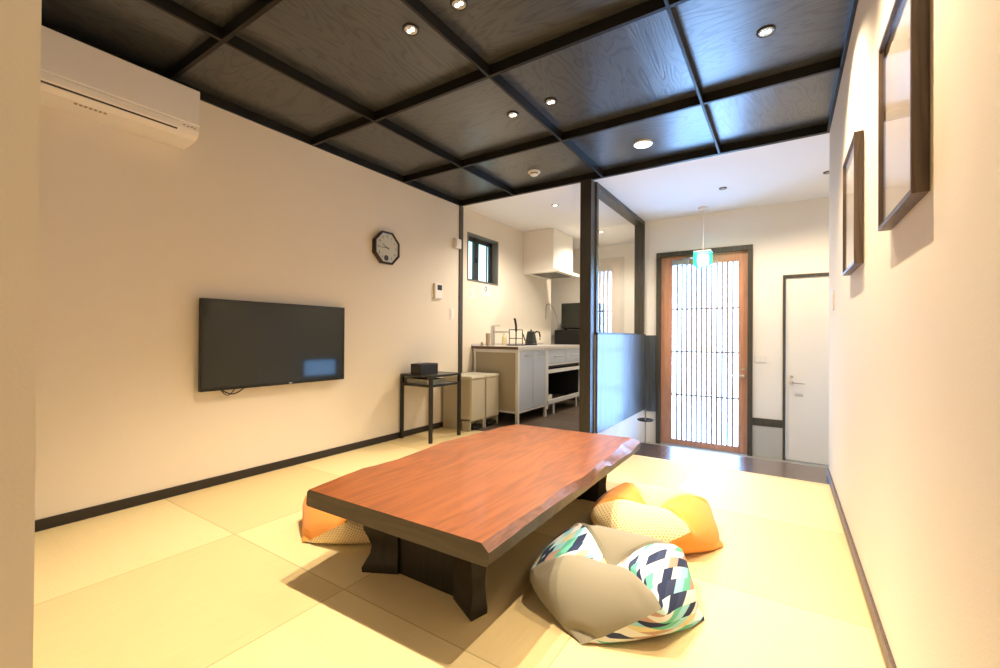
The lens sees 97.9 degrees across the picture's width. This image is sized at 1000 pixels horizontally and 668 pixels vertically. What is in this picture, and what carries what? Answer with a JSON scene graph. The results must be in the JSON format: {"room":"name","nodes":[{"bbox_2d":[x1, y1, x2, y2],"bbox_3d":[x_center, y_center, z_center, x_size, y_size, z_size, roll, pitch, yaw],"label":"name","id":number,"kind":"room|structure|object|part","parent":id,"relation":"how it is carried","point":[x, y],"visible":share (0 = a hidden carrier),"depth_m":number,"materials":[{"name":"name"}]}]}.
{"room":"japanese living room","nodes":[
{"label":"japanese living room","id":0,"kind":"room"},
{"bbox_2d":[0,0,41,667],"bbox_3d":[-1.701,-0.281,1.237,2.403,2.595,0.115,0,0,33],"label":"wall","id":1,"kind":"structure","parent":0,"point":[20,20],"depth_m":0.61,"materials":[{"name":"beige paint"}]},
{"bbox_2d":[35,100,550,519],"bbox_3d":[-0.959,-0.257,4.441,0.140,2.595,6.300,0,0,33],"label":"wall","id":2,"kind":"structure","parent":0,"point":[134,230],"depth_m":2.89,"materials":[{"name":"beige paint"}]},
{"bbox_2d":[40,25,199,149],"bbox_3d":[-2.112,-1.308,2.335,0.226,0.295,0.805,0,0,33],"label":"air conditioner","id":3,"kind":"object","parent":2,"relation":"attached to","point":[79,79],"visible":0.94,"depth_m":2.30,"materials":[{"name":"white plastic"}]},
{"bbox_2d":[35,421,442,531],"bbox_3d":[-1.524,0.982,3.444,0.012,0.058,3.795,0,0,33],"label":"baseboard","id":4,"kind":"structure","parent":2,"relation":"attached to","point":[82,514],"depth_m":2.80,"materials":[{"name":"black wood"}]},
{"bbox_2d":[41,22,459,205],"bbox_3d":[-1.504,-1.534,3.458,0.018,0.061,3.796,0,0,33],"label":"trim","id":5,"kind":"structure","parent":2,"relation":"attached to","point":[206,97],"depth_m":3.25,"materials":[{"name":"black wood"}]},
{"bbox_2d":[198,298,344,395],"bbox_3d":[-1.630,0.096,3.230,0.063,0.642,1.077,0,0,33],"label":"television","id":6,"kind":"object","parent":2,"relation":"attached to","point":[243,344],"visible":1,"depth_m":3.12,"materials":[{"name":"black plastic"}]},
{"bbox_2d":[372,230,399,264],"bbox_3d":[-1.069,-0.809,4.098,0.048,0.305,0.305,0,0,33],"label":"wall clock","id":7,"kind":"object","parent":2,"relation":"attached to","point":[385,246],"visible":1,"depth_m":4.08,"materials":[{"name":"black"}]},
{"bbox_2d":[433,283,441,298],"bbox_3d":[-0.672,-0.466,4.722,0.032,0.164,0.118,0,0,33],"label":"intercom","id":8,"kind":"object","parent":2,"relation":"attached to","point":[437,293],"visible":1,"depth_m":4.69,"materials":[{"name":"white plastic"}]},
{"bbox_2d":[450,308,453,319],"bbox_3d":[-0.542,-0.227,4.940,0.012,0.125,0.072,0,0,33],"label":"light switch","id":9,"kind":"object","parent":2,"relation":"attached to","point":[451,309],"visible":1,"depth_m":4.93,"materials":[{"name":"white plastic"}]},
{"bbox_2d":[453,238,460,248],"bbox_3d":[-0.488,-1.033,4.983,0.052,0.110,0.100,0,0,33],"label":"sensor box","id":10,"kind":"object","parent":2,"relation":"attached to","point":[456,242],"visible":1,"depth_m":4.95,"materials":[{"name":"white plastic"}]},
{"bbox_2d":[458,206,462,372],"bbox_3d":[-0.459,-0.230,5.066,0.014,2.514,0.065,0,0,33],"label":"trim","id":11,"kind":"structure","parent":2,"relation":"attached to","point":[460,307],"depth_m":5.05,"materials":[{"name":"black wood"}]},
{"bbox_2d":[469,289,473,298],"bbox_3d":[-0.345,-0.486,5.248,0.003,0.110,0.100,0,0,33],"label":"notice","id":12,"kind":"object","parent":2,"relation":"attached to","point":[471,291],"visible":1,"depth_m":5.25,"materials":[{"name":"white paper"}]},
{"bbox_2d":[467,232,498,285],"bbox_3d":[-0.258,-0.926,5.491,0.131,0.578,0.666,0,0,33],"label":"window","id":13,"kind":"structure","parent":2,"relation":"in","point":[482,252],"depth_m":5.60,"materials":[{"name":"grey"}]},
{"bbox_3d":[-0.305,-0.926,5.521,0.006,0.522,0.610,0,0,33],"label":"pane","id":14,"kind":"part","parent":13,"relation":"part of","materials":[{"name":"white"}]},
{"bbox_3d":[-0.290,-0.926,5.512,0.045,0.542,0.630,0,0,33],"label":"sash","id":15,"kind":"part","parent":13,"relation":"part of","materials":[{"name":"brown metal"}]},
{"bbox_2d":[482,284,488,296],"bbox_3d":[-0.179,-0.553,5.499,0.009,0.150,0.140,0,0,33],"label":"notice","id":16,"kind":"object","parent":2,"relation":"attached to","point":[485,288],"visible":1,"depth_m":5.50,"materials":[{"name":"white paper"}]},
{"bbox_2d":[523,228,578,279],"bbox_3d":[0.769,-1.161,6.438,0.562,0.614,0.720,0,0,33],"label":"range hood","id":17,"kind":"object","parent":2,"relation":"attached to","point":[547,253],"visible":1,"depth_m":6.20,"materials":[{"name":"white metal"}]},
{"bbox_2d":[41,0,850,199],"bbox_3d":[-0.104,-1.601,2.492,3.697,0.080,3.950,0,0,33],"label":"ceiling","id":18,"kind":"structure","parent":0,"point":[360,50],"depth_m":2.55,"materials":[{"name":"black wood"}]},
{"bbox_2d":[163,0,282,80],"bbox_3d":[-0.605,-1.538,1.709,3.437,0.061,0.024,0,0,33],"label":"trim","id":19,"kind":"structure","parent":18,"relation":"attached to","point":[258,8],"depth_m":2.22,"materials":[{"name":"black wood"}]},
{"bbox_2d":[143,0,513,194],"bbox_3d":[-0.898,-1.532,3.061,0.018,0.062,3.796,0,0,33],"label":"trim","id":20,"kind":"structure","parent":18,"relation":"attached to","point":[170,7],"depth_m":2.60,"materials":[{"name":"black"}]},
{"bbox_2d":[402,23,418,35],"bbox_3d":[-0.457,-1.559,2.233,0.086,0.011,0.086,0,0,33],"label":"recessed light","id":21,"kind":"object","parent":18,"relation":"in","point":[411,29],"visible":1,"depth_m":2.23,"materials":[{"name":"black"}]},
{"bbox_2d":[450,0,467,10],"bbox_3d":[-0.194,-1.558,2.057,0.086,0.011,0.086,0,0,33],"label":"recessed light","id":22,"kind":"object","parent":18,"relation":"in","point":[458,5],"visible":1,"depth_m":2.06,"materials":[{"name":"black"}]},
{"bbox_2d":[311,0,689,145],"bbox_3d":[-0.062,-1.530,2.539,3.437,0.061,0.024,0,0,33],"label":"ceiling beam","id":23,"kind":"structure","parent":18,"relation":"attached to","point":[648,8],"depth_m":2.42,"materials":[{"name":"black wood"}]},
{"bbox_2d":[401,0,602,176],"bbox_3d":[-0.073,-1.529,2.522,0.018,0.062,3.796,0,0,33],"label":"trim","id":24,"kind":"structure","parent":18,"relation":"attached to","point":[416,6],"depth_m":2.50,"materials":[{"name":"black wood"}]},
{"bbox_2d":[507,111,518,117],"bbox_3d":[0.092,-1.550,3.082,0.086,0.011,0.086,0,0,33],"label":"recessed light","id":25,"kind":"object","parent":18,"relation":"in","point":[512,114],"visible":1,"depth_m":3.07,"materials":[{"name":"black"}]},
{"bbox_2d":[528,169,539,176],"bbox_3d":[0.324,-1.527,4.145,0.116,0.042,0.116,0,0,33],"label":"smoke detector","id":26,"kind":"object","parent":18,"relation":"attached to","point":[533,172],"visible":1,"depth_m":4.11,"materials":[{"name":"white plastic"}]},
{"bbox_2d":[545,98,556,105],"bbox_3d":[0.341,-1.550,2.909,0.086,0.011,0.086,0,0,33],"label":"recessed light","id":27,"kind":"object","parent":18,"relation":"in","point":[550,101],"visible":1,"depth_m":2.90,"materials":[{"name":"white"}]},
{"bbox_2d":[403,57,843,182],"bbox_3d":[0.478,-1.521,3.366,3.437,0.061,0.024,0,0,33],"label":"ceiling beam","id":28,"kind":"structure","parent":18,"relation":"attached to","point":[833,64],"depth_m":2.98,"materials":[{"name":"black wood"}]},
{"bbox_2d":[633,139,652,148],"bbox_3d":[1.160,-1.538,3.530,0.150,0.016,0.150,0,0,33],"label":"recessed light","id":29,"kind":"object","parent":18,"relation":"in","point":[644,143],"visible":1,"depth_m":3.51,"materials":[{"name":"white plastic"}]},
{"bbox_2d":[635,141,651,147],"bbox_3d":[1.160,-1.538,3.530,0.132,0.015,0.132,0,0,33],"label":"diffuser","id":30,"kind":"object","parent":29,"relation":"attached to","point":[638,144],"depth_m":3.52,"materials":[{"name":"white plastic"}]},
{"bbox_2d":[460,123,829,205],"bbox_3d":[0.975,-1.513,4.126,3.437,0.062,0.037,0,0,33],"label":"trim","id":31,"kind":"structure","parent":18,"relation":"attached to","point":[821,129],"depth_m":3.79,"materials":[{"name":"black wood"}]},
{"bbox_2d":[663,0,720,153],"bbox_3d":[0.759,-1.527,1.978,0.018,0.062,3.796,0,0,33],"label":"trim","id":32,"kind":"structure","parent":18,"relation":"attached to","point":[672,13],"depth_m":2.45,"materials":[{"name":"black"}]},
{"bbox_2d":[756,25,775,37],"bbox_3d":[1.363,-1.547,2.230,0.086,0.011,0.086,0,0,33],"label":"recessed light","id":33,"kind":"object","parent":18,"relation":"in","point":[766,31],"visible":1,"depth_m":2.22,"materials":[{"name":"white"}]},
{"bbox_2d":[33,399,886,667],"bbox_3d":[0.170,1.196,3.281,4.100,0.350,8.300,0,0,33],"label":"floor","id":34,"kind":"structure","parent":0,"point":[224,575],"depth_m":1.72,"materials":[{"name":"beige wicker"}]},
{"bbox_2d":[302,495,369,543],"bbox_3d":[-0.727,0.920,2.346,0.621,0.177,0.624,1,0,-22],"label":"floor cushion","id":35,"kind":"object","parent":34,"relation":"on","point":[318,526],"visible":0.21,"depth_m":2.06,"materials":[{"name":"orange fabric"}]},
{"bbox_3d":[-0.888,0.919,2.299,0.326,0.176,0.566,0,0,-3],"label":"panel","id":36,"kind":"part","parent":35,"relation":"part of","materials":[{"name":"orange fabric"}]},
{"bbox_3d":[-0.679,0.920,2.185,0.562,0.176,0.327,0,0,-2],"label":"panel","id":37,"kind":"part","parent":35,"relation":"part of","materials":[{"name":"beige fabric"}]},
{"bbox_2d":[400,371,460,443],"bbox_3d":[-0.687,0.705,4.336,0.402,0.632,0.450,0,0,33],"label":"side table","id":38,"kind":"object","parent":34,"relation":"on","point":[430,386],"visible":0.83,"depth_m":4.25,"materials":[{"name":"black metal"}]},
{"bbox_3d":[-0.959,0.703,4.262,0.028,0.632,0.028,0,0,33],"label":"leg","id":39,"kind":"part","parent":38,"relation":"part of","materials":[{"name":"black metal"}]},
{"bbox_2d":[411,362,437,374],"bbox_3d":[-0.744,0.332,4.292,0.140,0.122,0.244,0,0,33],"label":"tissue box","id":40,"kind":"object","parent":38,"relation":"on","point":[419,368],"visible":0.98,"depth_m":4.21,"materials":[{"name":"black"}]},
{"bbox_2d":[407,377,444,384],"bbox_3d":[-0.729,0.460,4.279,0.300,0.048,0.226,0,0,33],"label":"tray","id":41,"kind":"object","parent":38,"relation":"on","point":[416,380],"visible":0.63,"depth_m":4.22,"materials":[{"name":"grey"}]},
{"bbox_3d":[-0.686,0.491,4.338,0.398,0.020,0.446,0,0,33],"label":"rail","id":42,"kind":"part","parent":38,"relation":"part of","materials":[{"name":"black metal"}]},
{"bbox_3d":[-0.685,0.402,4.338,0.398,0.020,0.446,0,0,33],"label":"rail","id":43,"kind":"part","parent":38,"relation":"part of","materials":[{"name":"black metal"}]},
{"bbox_3d":[-0.646,0.704,4.058,0.028,0.632,0.028,0,0,33],"label":"leg","id":44,"kind":"part","parent":38,"relation":"part of","materials":[{"name":"black metal"}]},
{"bbox_3d":[-0.415,0.708,4.411,0.028,0.632,0.028,0,0,33],"label":"leg","id":45,"kind":"part","parent":38,"relation":"part of","materials":[{"name":"black metal"}]},
{"bbox_2d":[443,373,485,431],"bbox_3d":[-0.393,0.737,4.768,0.396,0.578,0.259,0,0,33],"label":"pedal bin","id":46,"kind":"object","parent":34,"relation":"on","point":[472,385],"visible":0.83,"depth_m":4.67,"materials":[{"name":"beige plastic"}]},
{"bbox_3d":[-0.391,0.463,4.770,0.396,0.030,0.259,0,0,33],"label":"lid","id":47,"kind":"part","parent":46,"relation":"part of","materials":[{"name":"beige plastic"}]},
{"bbox_3d":[-0.239,0.702,4.668,0.016,0.439,0.243,0,0,33],"label":"panel","id":48,"kind":"part","parent":46,"relation":"part of","materials":[{"name":"beige plastic"}]},
{"bbox_2d":[306,424,640,621],"bbox_3d":[0.006,0.834,2.299,0.990,0.360,1.703,0,0,33],"label":"table","id":49,"kind":"object","parent":34,"relation":"on","point":[437,516],"visible":0.99,"depth_m":1.81,"materials":[{"name":"brown wood"}]},
{"bbox_3d":[-0.491,0.862,1.879,0.178,0.292,0.095,0,0,6],"label":"leg","id":50,"kind":"part","parent":49,"relation":"part of","materials":[{"name":"black wood"}]},
{"bbox_3d":[-0.283,0.863,1.772,0.310,0.291,0.048,0,0,33],"label":"panel","id":51,"kind":"part","parent":49,"relation":"part of","materials":[{"name":"black wood"}]},
{"bbox_3d":[-0.103,0.863,1.625,0.095,0.292,0.178,1,0,-29],"label":"leg","id":52,"kind":"part","parent":49,"relation":"part of","materials":[{"name":"black wood"}]},
{"bbox_3d":[0.586,0.874,2.679,0.178,0.292,0.095,0,0,6],"label":"leg","id":53,"kind":"part","parent":49,"relation":"part of","materials":[{"name":"black wood"}]},
{"bbox_2d":[462,372,498,426],"bbox_3d":[-0.243,0.739,4.997,0.396,0.578,0.264,0,0,33],"label":"pedal bin","id":54,"kind":"object","parent":34,"relation":"on","point":[491,379],"visible":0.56,"depth_m":4.89,"materials":[{"name":"beige plastic"}]},
{"bbox_3d":[-0.242,0.465,4.999,0.396,0.030,0.264,0,0,33],"label":"lid","id":55,"kind":"part","parent":54,"relation":"part of","materials":[{"name":"beige plastic"}]},
{"bbox_3d":[-0.089,0.704,4.897,0.016,0.439,0.248,0,0,33],"label":"panel","id":56,"kind":"part","parent":54,"relation":"part of","materials":[{"name":"beige plastic"}]},
{"bbox_2d":[473,349,546,424],"bbox_3d":[0.140,0.607,5.362,0.637,0.852,0.710,0,0,33],"label":"base cabinet","id":57,"kind":"object","parent":34,"relation":"on","point":[522,373],"visible":0.91,"depth_m":5.07,"materials":[{"name":"white wood"}]},
{"bbox_3d":[-0.051,0.546,5.086,0.559,0.668,0.012,0,0,33],"label":"panel","id":58,"kind":"part","parent":57,"relation":"part of","materials":[{"name":"beige wood"}]},
{"bbox_2d":[471,343,579,349],"bbox_3d":[0.436,0.155,5.840,0.663,0.059,1.864,0,0,33],"label":"countertop","id":59,"kind":"structure","parent":57,"relation":"on","point":[497,345],"depth_m":5.33,"materials":[{"name":"silver metal"}]},
{"bbox_2d":[486,333,489,345],"bbox_3d":[-0.143,0.067,5.200,0.058,0.150,0.058,0,0,33],"label":"drinking glass","id":60,"kind":"object","parent":59,"relation":"on","point":[487,334],"visible":1,"depth_m":5.18,"materials":[{"name":"clear glass"}]},
{"bbox_2d":[491,325,508,345],"bbox_3d":[-0.003,0.020,5.264,0.245,0.247,0.040,0,0,33],"label":"kitchen faucet","id":61,"kind":"object","parent":59,"relation":"on","point":[493,331],"visible":1,"depth_m":5.30,"materials":[{"name":"silver metal"}]},
{"bbox_3d":[0.014,-0.025,5.254,0.205,0.020,0.026,0,0,33],"label":"spout","id":62,"kind":"part","parent":61,"relation":"part of","materials":[{"name":"silver metal"}]},
{"bbox_2d":[502,333,506,344],"bbox_3d":[0.055,0.062,5.531,0.062,0.167,0.062,0,0,33],"label":"soap bottle","id":63,"kind":"object","parent":59,"relation":"on","point":[504,338],"visible":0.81,"depth_m":5.51,"materials":[{"name":"beige plastic"}]},
{"bbox_2d":[507,329,524,345],"bbox_3d":[0.206,0.044,5.570,0.150,0.205,0.230,0,0,33],"label":"utensil rack","id":64,"kind":"object","parent":59,"relation":"on","point":[516,338],"visible":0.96,"depth_m":5.53,"materials":[{"name":"black metal"}]},
{"bbox_2d":[514,318,516,343],"bbox_3d":[0.197,-0.037,5.571,0.058,0.337,0.029,1,0,-37],"label":"knife","id":65,"kind":"object","parent":64,"relation":"in","point":[515,322],"visible":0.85,"depth_m":5.57,"materials":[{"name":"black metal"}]},
{"bbox_2d":[507,344,524,345],"bbox_3d":[0.205,0.140,5.569,0.150,0.012,0.230,0,0,33],"label":"tray","id":66,"kind":"object","parent":59,"relation":"on","point":[507,344],"depth_m":5.54,"materials":[{"name":"white plastic"}]},
{"bbox_2d":[523,329,540,344],"bbox_3d":[0.421,0.044,5.872,0.176,0.211,0.245,0,0,33],"label":"electric kettle","id":67,"kind":"object","parent":59,"relation":"on","point":[530,337],"visible":0.93,"depth_m":5.81,"materials":[{"name":"black plastic"}]},
{"bbox_3d":[0.298,0.541,5.068,0.020,0.674,0.315,0,0,33],"label":"door","id":68,"kind":"part","parent":57,"relation":"part of","materials":[{"name":"white wood"}]},
{"bbox_3d":[0.473,0.544,5.336,0.020,0.674,0.315,0,0,33],"label":"door","id":69,"kind":"part","parent":57,"relation":"part of","materials":[{"name":"white wood"}]},
{"bbox_2d":[547,347,579,413],"bbox_3d":[0.645,0.615,6.134,0.637,0.852,1.115,0,0,33],"label":"base cabinet","id":70,"kind":"object","parent":34,"relation":"on","point":[562,363],"visible":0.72,"depth_m":6.29,"materials":[{"name":"white wood"}]},
{"bbox_3d":[0.749,0.298,5.757,0.020,0.176,0.517,0,0,33],"label":"drawer","id":71,"kind":"part","parent":70,"relation":"part of","materials":[{"name":"white wood"}]},
{"bbox_2d":[548,393,577,404],"bbox_3d":[0.627,0.915,6.142,0.579,0.016,1.095,0,0,33],"label":"shelf","id":72,"kind":"object","parent":70,"relation":"attached to","point":[554,395],"depth_m":6.25,"materials":[{"name":"white wood"}]},
{"bbox_3d":[0.627,0.676,6.157,0.583,0.470,1.055,0,0,33],"label":"panel","id":73,"kind":"part","parent":70,"relation":"part of","materials":[{"name":"black"}]},
{"bbox_3d":[1.036,0.302,6.196,0.020,0.176,0.512,0,0,33],"label":"drawer","id":74,"kind":"part","parent":70,"relation":"part of","materials":[{"name":"white wood"}]},
{"bbox_2d":[554,330,604,398],"bbox_3d":[1.305,0.494,7.125,0.650,1.115,0.555,0,0,33],"label":"refrigerator","id":75,"kind":"object","parent":34,"relation":"on","point":[570,337],"visible":0.23,"depth_m":6.95,"materials":[{"name":"black plastic"}]},
{"bbox_3d":[1.162,0.468,6.906,0.650,1.062,0.031,0,0,33],"label":"door","id":76,"kind":"part","parent":75,"relation":"part of","materials":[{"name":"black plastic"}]},
{"bbox_2d":[561,303,603,329],"bbox_3d":[1.346,-0.279,7.103,0.540,0.430,0.482,0,0,33],"label":"appliance","id":77,"kind":"object","parent":75,"relation":"on","point":[570,312],"visible":0.62,"depth_m":6.97,"materials":[{"name":"black plastic"}]},
{"bbox_3d":[1.219,-0.293,6.909,0.530,0.385,0.020,0,0,33],"label":"door","id":78,"kind":"part","parent":77,"relation":"part of","materials":[{"name":"black"}]},
{"bbox_2d":[530,523,704,644],"bbox_3d":[0.432,0.924,1.705,0.620,0.177,0.621,1,0,-36],"label":"floor cushion","id":79,"kind":"object","parent":34,"relation":"on","point":[601,584],"visible":1,"depth_m":1.52,"materials":[{"name":"grey fabric"}]},
{"bbox_3d":[0.317,0.923,1.839,0.337,0.178,0.578,0,0,33],"label":"panel","id":80,"kind":"part","parent":79,"relation":"part of","materials":[{"name":"fabric"}]},
{"bbox_3d":[0.300,0.922,1.591,0.580,0.177,0.337,0,0,33],"label":"panel","id":81,"kind":"part","parent":79,"relation":"part of","materials":[{"name":"grey fabric"}]},
{"bbox_3d":[0.564,0.925,1.821,0.578,0.178,0.337,0,0,33],"label":"panel","id":82,"kind":"part","parent":79,"relation":"part of","materials":[{"name":"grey fabric"}]},
{"bbox_3d":[0.546,0.923,1.573,0.337,0.178,0.576,0,0,33],"label":"panel","id":83,"kind":"part","parent":79,"relation":"part of","materials":[{"name":"fabric"}]},
{"bbox_2d":[590,482,723,553],"bbox_3d":[0.788,0.930,2.264,0.621,0.177,0.623,1,0,-31],"label":"floor cushion","id":84,"kind":"object","parent":34,"relation":"on","point":[685,520],"visible":0.83,"depth_m":2.10,"materials":[{"name":"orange fabric"}]},
{"bbox_3d":[0.681,0.929,2.402,0.344,0.178,0.563,0,0,33],"label":"panel","id":85,"kind":"part","parent":84,"relation":"part of","materials":[{"name":"orange fabric"}]},
{"bbox_3d":[0.652,0.928,2.156,0.565,0.177,0.344,0,0,33],"label":"panel","id":86,"kind":"part","parent":84,"relation":"part of","materials":[{"name":"beige fabric"}]},
{"bbox_3d":[0.926,0.931,2.372,0.562,0.178,0.344,0,0,33],"label":"panel","id":87,"kind":"part","parent":84,"relation":"part of","materials":[{"name":"beige fabric"}]},
{"bbox_3d":[0.896,0.929,2.126,0.344,0.178,0.561,0,0,33],"label":"panel","id":88,"kind":"part","parent":84,"relation":"part of","materials":[{"name":"orange fabric"}]},
{"bbox_2d":[551,243,634,343],"bbox_3d":[1.628,-0.192,7.361,2.270,2.534,0.100,0,0,33],"label":"wall","id":89,"kind":"structure","parent":0,"point":[616,262],"depth_m":7.18,"materials":[{"name":"white paint"}]},
{"bbox_2d":[594,394,643,442],"bbox_3d":[1.692,-0.038,5.495,0.120,2.864,2.950,0,0,33],"label":"wall partition","id":90,"kind":"structure","parent":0,"point":[630,427],"depth_m":5.14,"materials":[{"name":"white"}]},
{"bbox_2d":[579,179,595,432],"bbox_3d":[0.847,-0.226,4.220,0.112,2.514,0.117,0,0,33],"label":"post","id":91,"kind":"structure","parent":90,"relation":"attached to","point":[588,186],"depth_m":4.17,"materials":[{"name":"black wood"}]},
{"bbox_2d":[595,334,644,432],"bbox_3d":[1.405,0.491,4.956,0.032,0.964,1.731,0,0,33],"label":"partition panel","id":92,"kind":"object","parent":90,"relation":"attached to","point":[619,359],"depth_m":4.73,"materials":[{"name":"blue"}]},
{"bbox_2d":[595,182,644,333],"bbox_3d":[1.365,-0.733,4.992,0.120,1.484,1.735,0,0,33],"label":"window","id":93,"kind":"structure","parent":90,"relation":"in","point":[602,194],"depth_m":5.64,"materials":[{"name":"black wood"}]},
{"bbox_2d":[595,333,645,334],"bbox_3d":[1.402,0.002,4.963,0.056,0.014,1.731,0,0,33],"label":"trim","id":94,"kind":"structure","parent":90,"relation":"attached to","point":[595,333],"depth_m":4.74,"materials":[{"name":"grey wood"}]},
{"bbox_2d":[462,133,828,249],"bbox_3d":[1.956,-1.539,5.362,5.000,0.140,3.110,0,0,33],"label":"ceiling","id":95,"kind":"structure","parent":0,"point":[789,171],"depth_m":4.50,"materials":[{"name":"white paint"}]},
{"bbox_2d":[693,206,712,265],"bbox_3d":[2.354,-1.123,5.044,0.184,0.689,0.184,0,0,33],"label":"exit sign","id":96,"kind":"object","parent":95,"relation":"hanging from","point":[702,257],"visible":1,"depth_m":5.00,"materials":[{"name":"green plastic"}]},
{"bbox_3d":[2.352,-0.859,5.043,0.136,0.140,0.136,0,0,33],"label":"bulb","id":97,"kind":"part","parent":96,"relation":"part of","materials":[{"name":"white plastic"}]},
{"bbox_3d":[2.354,-1.206,5.045,0.010,0.484,0.010,0,0,33],"label":"cord","id":98,"kind":"part","parent":96,"relation":"part of","materials":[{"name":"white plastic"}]},
{"bbox_2d":[642,441,828,467],"bbox_3d":[2.602,1.424,4.380,2.630,0.060,1.770,0,0,33],"label":"floor","id":99,"kind":"structure","parent":0,"point":[661,443],"depth_m":5.10,"materials":[{"name":"grey tile"}]},
{"bbox_2d":[637,409,653,442],"bbox_3d":[1.733,1.143,5.188,0.200,0.500,0.200,0,0,33],"label":"umbrella stand","id":100,"kind":"object","parent":99,"relation":"on","point":[645,419],"visible":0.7,"depth_m":5.18,"materials":[{"name":"black metal"}]},
{"bbox_2d":[644,197,828,442],"bbox_3d":[3.025,-0.032,5.021,2.630,2.864,0.140,0,0,33],"label":"wall","id":101,"kind":"structure","parent":0,"point":[789,238],"depth_m":4.95,"materials":[{"name":"white paint"}]},
{"bbox_2d":[645,335,655,411],"bbox_3d":[1.946,0.507,5.627,0.138,0.980,0.016,0,0,33],"label":"trim","id":102,"kind":"structure","parent":101,"relation":"attached to","point":[650,340],"depth_m":5.62,"materials":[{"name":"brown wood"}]},
{"bbox_2d":[656,244,752,455],"bbox_3d":[2.482,0.184,5.335,1.070,2.430,0.183,0,0,33],"label":"door","id":103,"kind":"structure","parent":101,"relation":"in","point":[704,314],"depth_m":5.32,"materials":[{"name":"brown wood"}]},
{"bbox_3d":[2.507,0.233,5.342,0.756,2.201,0.006,0,0,33],"label":"frosted glass","id":104,"kind":"part","parent":103,"relation":"part of","materials":[{"name":"white glass"}]},
{"bbox_2d":[755,356,766,362],"bbox_3d":[2.972,0.289,4.960,0.120,0.078,0.013,0,0,33],"label":"light switch","id":105,"kind":"object","parent":101,"relation":"attached to","point":[758,359],"visible":1,"depth_m":4.96,"materials":[{"name":"white plastic"}]},
{"bbox_2d":[752,425,782,459],"bbox_3d":[3.021,1.222,4.921,0.291,0.355,0.010,0,0,33],"label":"wall panel","id":106,"kind":"object","parent":101,"relation":"attached to","point":[767,442],"depth_m":4.92,"materials":[{"name":"grey"}]},
{"bbox_2d":[752,418,782,427],"bbox_3d":[3.021,1.002,4.920,0.291,0.085,0.014,0,0,33],"label":"trim","id":107,"kind":"structure","parent":101,"relation":"attached to","point":[755,421],"depth_m":4.91,"materials":[{"name":"black wood"}]},
{"bbox_2d":[783,272,828,464],"bbox_3d":[3.523,0.374,4.647,0.845,2.055,0.172,0,0,33],"label":"door","id":108,"kind":"structure","parent":101,"relation":"in","point":[805,296],"depth_m":4.74,"materials":[{"name":"white wood"}]},
{"bbox_2d":[829,0,999,667],"bbox_3d":[1.020,-0.265,0.949,0.120,2.595,5.300,0,0,33],"label":"wall","id":109,"kind":"structure","parent":0,"point":[914,330],"depth_m":0.95,"materials":[{"name":"beige paint"}]},
{"bbox_2d":[831,290,833,310],"bbox_3d":[2.215,-0.223,2.899,0.013,0.130,0.072,0,0,33],"label":"light switch","id":110,"kind":"object","parent":109,"relation":"attached to","point":[832,294],"visible":1,"depth_m":2.87,"materials":[{"name":"white plastic"}]},
{"bbox_3d":[2.216,-0.223,2.898,0.009,0.130,0.072,0,0,33],"label":"plate","id":111,"kind":"part","parent":110,"relation":"part of","materials":[{"name":"white plastic"}]},
{"bbox_2d":[827,0,857,130],"bbox_3d":[1.358,-1.526,1.587,0.018,0.061,3.796,0,0,33],"label":"trim","id":112,"kind":"structure","parent":109,"relation":"attached to","point":[853,6],"depth_m":2.34,"materials":[{"name":"black wood"}]},
{"bbox_2d":[842,130,863,275],"bbox_3d":[1.610,-0.569,1.991,0.031,0.553,0.427,0,0,33],"label":"framed picture","id":113,"kind":"object","parent":109,"relation":"attached to","point":[853,165],"visible":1,"depth_m":1.88,"materials":[{"name":"brown wood"}]},
{"bbox_3d":[1.604,-0.569,1.995,0.003,0.527,0.401,0,0,33],"label":"glass","id":114,"kind":"part","parent":113,"relation":"part of","materials":[{"name":"clear glass"}]},
{"bbox_2d":[827,468,896,667],"bbox_3d":[0.956,0.986,0.978,0.012,0.052,5.300,0,0,33],"label":"baseboard","id":115,"kind":"structure","parent":109,"relation":"attached to","point":[886,651],"depth_m":1.67,"materials":[{"name":"brown wood"}]},
{"bbox_2d":[878,0,929,230],"bbox_3d":[1.072,-0.603,1.167,0.031,0.566,0.425,0,0,33],"label":"framed picture","id":116,"kind":"object","parent":109,"relation":"attached to","point":[904,48],"visible":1,"depth_m":1.14,"materials":[{"name":"brown wood"}]},
{"bbox_2d":[885,0,909,218],"bbox_3d":[1.078,-0.603,1.164,0.012,0.540,0.399,0,0,33],"label":"artwork","id":117,"kind":"object","parent":116,"relation":"attached to","point":[897,34],"depth_m":1.19,"materials":[{"name":"beige paper"}]}
]}

